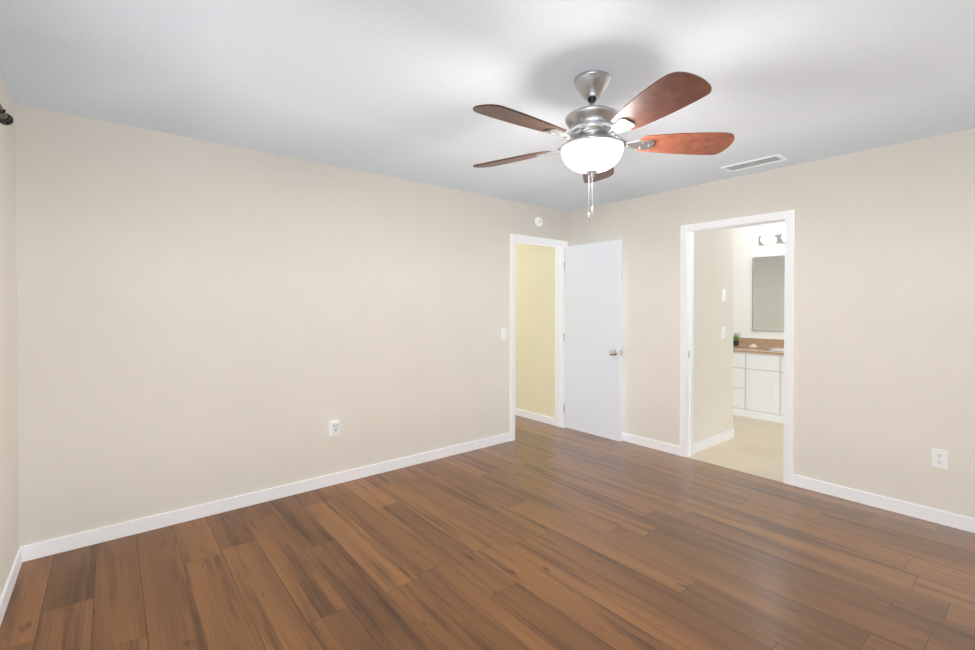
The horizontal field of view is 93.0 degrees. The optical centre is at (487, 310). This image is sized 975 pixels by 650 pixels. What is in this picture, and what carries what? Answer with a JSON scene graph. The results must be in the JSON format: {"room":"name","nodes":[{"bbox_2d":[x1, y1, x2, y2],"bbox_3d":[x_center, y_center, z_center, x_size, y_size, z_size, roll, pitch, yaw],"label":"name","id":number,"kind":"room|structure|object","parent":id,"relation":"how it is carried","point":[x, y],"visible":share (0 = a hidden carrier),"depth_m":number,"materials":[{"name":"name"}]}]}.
{"room":"empty bedroom","nodes":[
{"label":"empty bedroom","id":0,"kind":"room"},
{"bbox_2d":[0,73,19,597],"bbox_3d":[-1.225,0.140,0.737,0.200,2.440,4.520,0,1,-39],"label":"wall","id":1,"kind":"structure","parent":0,"point":[9,500],"depth_m":2.24,"materials":[{"name":"beige paint"}]},
{"bbox_2d":[0,104,13,124],"bbox_3d":[-1.093,-0.658,0.810,0.107,0.150,2.316,0,1,-39],"label":"curtain rod","id":2,"kind":"object","parent":1,"relation":"attached to","point":[6,118],"visible":1,"depth_m":1.70,"materials":[{"name":"grey metal"}]},
{"bbox_2d":[0,545,27,625],"bbox_3d":[-1.177,1.317,0.859,0.012,0.085,4.170,0,1,-39],"label":"baseboard","id":3,"kind":"structure","parent":1,"relation":"attached to","point":[22,554],"depth_m":2.22,"materials":[{"name":"white wood"}]},
{"bbox_2d":[15,104,568,545],"bbox_3d":[-0.825,0.108,3.901,4.420,2.440,0.120,0,1,-39],"label":"wall","id":4,"kind":"structure","parent":0,"point":[199,322],"depth_m":3.09,"materials":[{"name":"beige paint"}]},
{"bbox_2d":[28,433,510,560],"bbox_3d":[-1.120,1.288,3.587,3.490,0.085,0.015,0,1,-39],"label":"baseboard","id":5,"kind":"structure","parent":4,"relation":"attached to","point":[28,552],"depth_m":3.10,"materials":[{"name":"white wood"}]},
{"bbox_2d":[329,420,339,436],"bbox_3d":[-1.165,0.901,3.529,0.072,0.118,0.040,0,1,-39],"label":"outlet","id":6,"kind":"object","parent":4,"relation":"attached to","point":[334,428],"visible":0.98,"depth_m":3.52,"materials":[{"name":"white plastic"}]},
{"bbox_2d":[501,328,506,339],"bbox_3d":[0.165,0.230,4.627,0.072,0.118,0.010,0,1,-39],"label":"bedroom light switch","id":7,"kind":"object","parent":4,"relation":"attached to","point":[503,333],"visible":1,"depth_m":4.62,"materials":[{"name":"white plastic"}]},
{"bbox_2d":[535,217,541,226],"bbox_3d":[0.547,-0.948,4.913,0.100,0.100,0.032,0,1,-39],"label":"smoke detector","id":8,"kind":"object","parent":4,"relation":"attached to","point":[538,221],"visible":1,"depth_m":4.90,"materials":[{"name":"white plastic"}]},
{"bbox_2d":[510,234,567,440],"bbox_3d":[0.523,0.266,5.003,0.860,2.100,0.152,0,1,-39],"label":"door frame","id":9,"kind":"structure","parent":4,"relation":"attached to","point":[559,245],"depth_m":5.18,"materials":[{"name":"white wood"}]},
{"bbox_2d":[563,239,621,441],"bbox_3d":[1.099,0.294,4.905,0.163,2.022,0.740,0,1,-39],"label":"bedroom door","id":10,"kind":"structure","parent":9,"relation":"attached to","point":[593,340],"depth_m":4.86,"materials":[{"name":"white wood"}]},
{"bbox_2d":[0,415,974,649],"bbox_3d":[0.738,1.357,3.951,7.290,0.060,7.000,0,1,-39],"label":"floor","id":11,"kind":"structure","parent":0,"point":[536,535],"depth_m":2.42,"materials":[{"name":"brown wood"}]},
{"bbox_2d":[733,337,783,422],"bbox_3d":[3.447,0.827,5.717,0.606,0.965,1.340,0,1,-39],"label":"bathroom vanity","id":12,"kind":"object","parent":11,"relation":"on","point":[758,382],"visible":0.4,"depth_m":5.55,"materials":[{"name":"white painted wood"},{"name":"brown wood countertop"}]},
{"bbox_2d":[733,332,740,345],"bbox_3d":[3.324,0.367,6.173,0.117,0.190,0.137,0,1,-39],"label":"plant","id":13,"kind":"object","parent":12,"relation":"on","point":[735,341],"visible":0.92,"depth_m":6.15,"materials":[{"name":"green plant"}]},
{"bbox_2d":[0,0,974,211],"bbox_3d":[0.738,-1.163,3.925,7.290,0.100,7.000,0,1,-39],"label":"ceiling","id":14,"kind":"structure","parent":0,"point":[400,89],"depth_m":2.15,"materials":[{"name":"white paint"}]},
{"bbox_2d":[473,70,734,219],"bbox_3d":[0.455,-0.774,2.162,1.236,0.640,1.279,0,1,-39],"label":"ceiling fan","id":15,"kind":"object","parent":14,"relation":"hanging from","point":[591,148],"visible":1,"depth_m":2.09,"materials":[{"name":"brown wood"}]},
{"bbox_2d":[720,154,786,171],"bbox_3d":[1.984,-1.101,3.458,0.170,0.013,0.400,0,1,-39],"label":"ceiling vent","id":16,"kind":"object","parent":14,"relation":"in","point":[771,159],"visible":0.96,"depth_m":3.44,"materials":[{"name":"white metal"}]},
{"bbox_2d":[515,243,554,417],"bbox_3d":[0.030,0.083,6.277,0.090,2.440,2.480,0,1,-39],"label":"wall","id":17,"kind":"structure","parent":0,"point":[534,328],"depth_m":5.54,"materials":[{"name":"beige paint"}]},
{"bbox_2d":[515,408,554,424],"bbox_3d":[0.026,1.261,6.215,0.012,0.085,2.350,0,1,-39],"label":"baseboard","id":18,"kind":"structure","parent":17,"relation":"attached to","point":[536,416],"depth_m":5.52,"materials":[{"name":"white wood"}]},
{"bbox_2d":[693,228,733,443],"bbox_3d":[2.187,0.101,4.591,0.880,2.440,0.120,0,1,-39],"label":"wall","id":19,"kind":"structure","parent":0,"point":[713,349],"depth_m":4.54,"materials":[{"name":"paint"}]},
{"bbox_2d":[693,428,733,453],"bbox_3d":[2.195,1.276,4.602,0.892,0.089,0.132,0,1,-39],"label":"baseboard","id":20,"kind":"structure","parent":19,"relation":"attached to","point":[711,441],"depth_m":4.52,"materials":[{"name":"white wood"}]},
{"bbox_2d":[722,327,724,338],"bbox_3d":[2.388,0.220,4.673,0.072,0.118,0.008,0,1,-39],"label":"outlet","id":21,"kind":"object","parent":19,"relation":"attached to","point":[723,332],"visible":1,"depth_m":4.66,"materials":[{"name":"white plastic"}]},
{"bbox_2d":[722,289,725,300],"bbox_3d":[2.390,-0.160,4.666,0.072,0.118,0.016,0,1,-39],"label":"bathroom light switch","id":22,"kind":"object","parent":19,"relation":"attached to","point":[723,294],"visible":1,"depth_m":4.66,"materials":[{"name":"white plastic"}]},
{"bbox_2d":[733,222,784,338],"bbox_3d":[3.896,0.089,5.740,0.120,2.440,3.600,0,1,-39],"label":"wall","id":23,"kind":"structure","parent":0,"point":[747,247],"depth_m":6.16,"materials":[{"name":"paint"}]},
{"bbox_2d":[752,255,784,331],"bbox_3d":[3.784,-0.217,5.768,0.012,0.974,0.894,0,1,-39],"label":"bathroom mirror","id":24,"kind":"object","parent":23,"relation":"attached to","point":[768,277],"visible":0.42,"depth_m":5.96,"materials":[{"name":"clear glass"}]},
{"bbox_2d":[759,233,784,244],"bbox_3d":[3.721,-0.911,5.716,0.164,0.120,0.720,0,1,-39],"label":"sconce","id":25,"kind":"object","parent":23,"relation":"attached to","point":[771,239],"visible":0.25,"depth_m":5.86,"materials":[{"name":"white glass"}]},
{"bbox_2d":[569,128,974,518],"bbox_3d":[2.324,0.110,3.632,0.120,2.440,4.520,0,1,-39],"label":"wall","id":26,"kind":"structure","parent":0,"point":[884,335],"depth_m":3.22,"materials":[{"name":"beige paint"}]},
{"bbox_2d":[622,432,679,455],"bbox_3d":[1.330,1.277,4.736,0.040,0.085,1.330,0,1,-39],"label":"baseboard","id":27,"kind":"structure","parent":26,"relation":"attached to","point":[669,448],"depth_m":4.45,"materials":[{"name":"white wood"}]},
{"bbox_2d":[680,210,793,484],"bbox_3d":[2.097,0.278,3.913,0.152,2.100,0.900,0,1,-39],"label":"door frame","id":28,"kind":"structure","parent":26,"relation":"attached to","point":[687,232],"depth_m":4.00,"materials":[{"name":"white wood"}]},
{"bbox_2d":[792,474,974,532],"bbox_3d":[2.942,1.297,2.780,0.015,0.085,1.940,0,1,-39],"label":"baseboard","id":29,"kind":"structure","parent":26,"relation":"attached to","point":[960,522],"depth_m":3.09,"materials":[{"name":"white wood"}]},
{"bbox_2d":[932,448,947,468],"bbox_3d":[2.841,0.928,2.905,0.008,0.118,0.072,0,1,-39],"label":"outlet","id":30,"kind":"object","parent":26,"relation":"attached to","point":[939,458],"visible":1,"depth_m":2.90,"materials":[{"name":"white plastic"}]}
]}

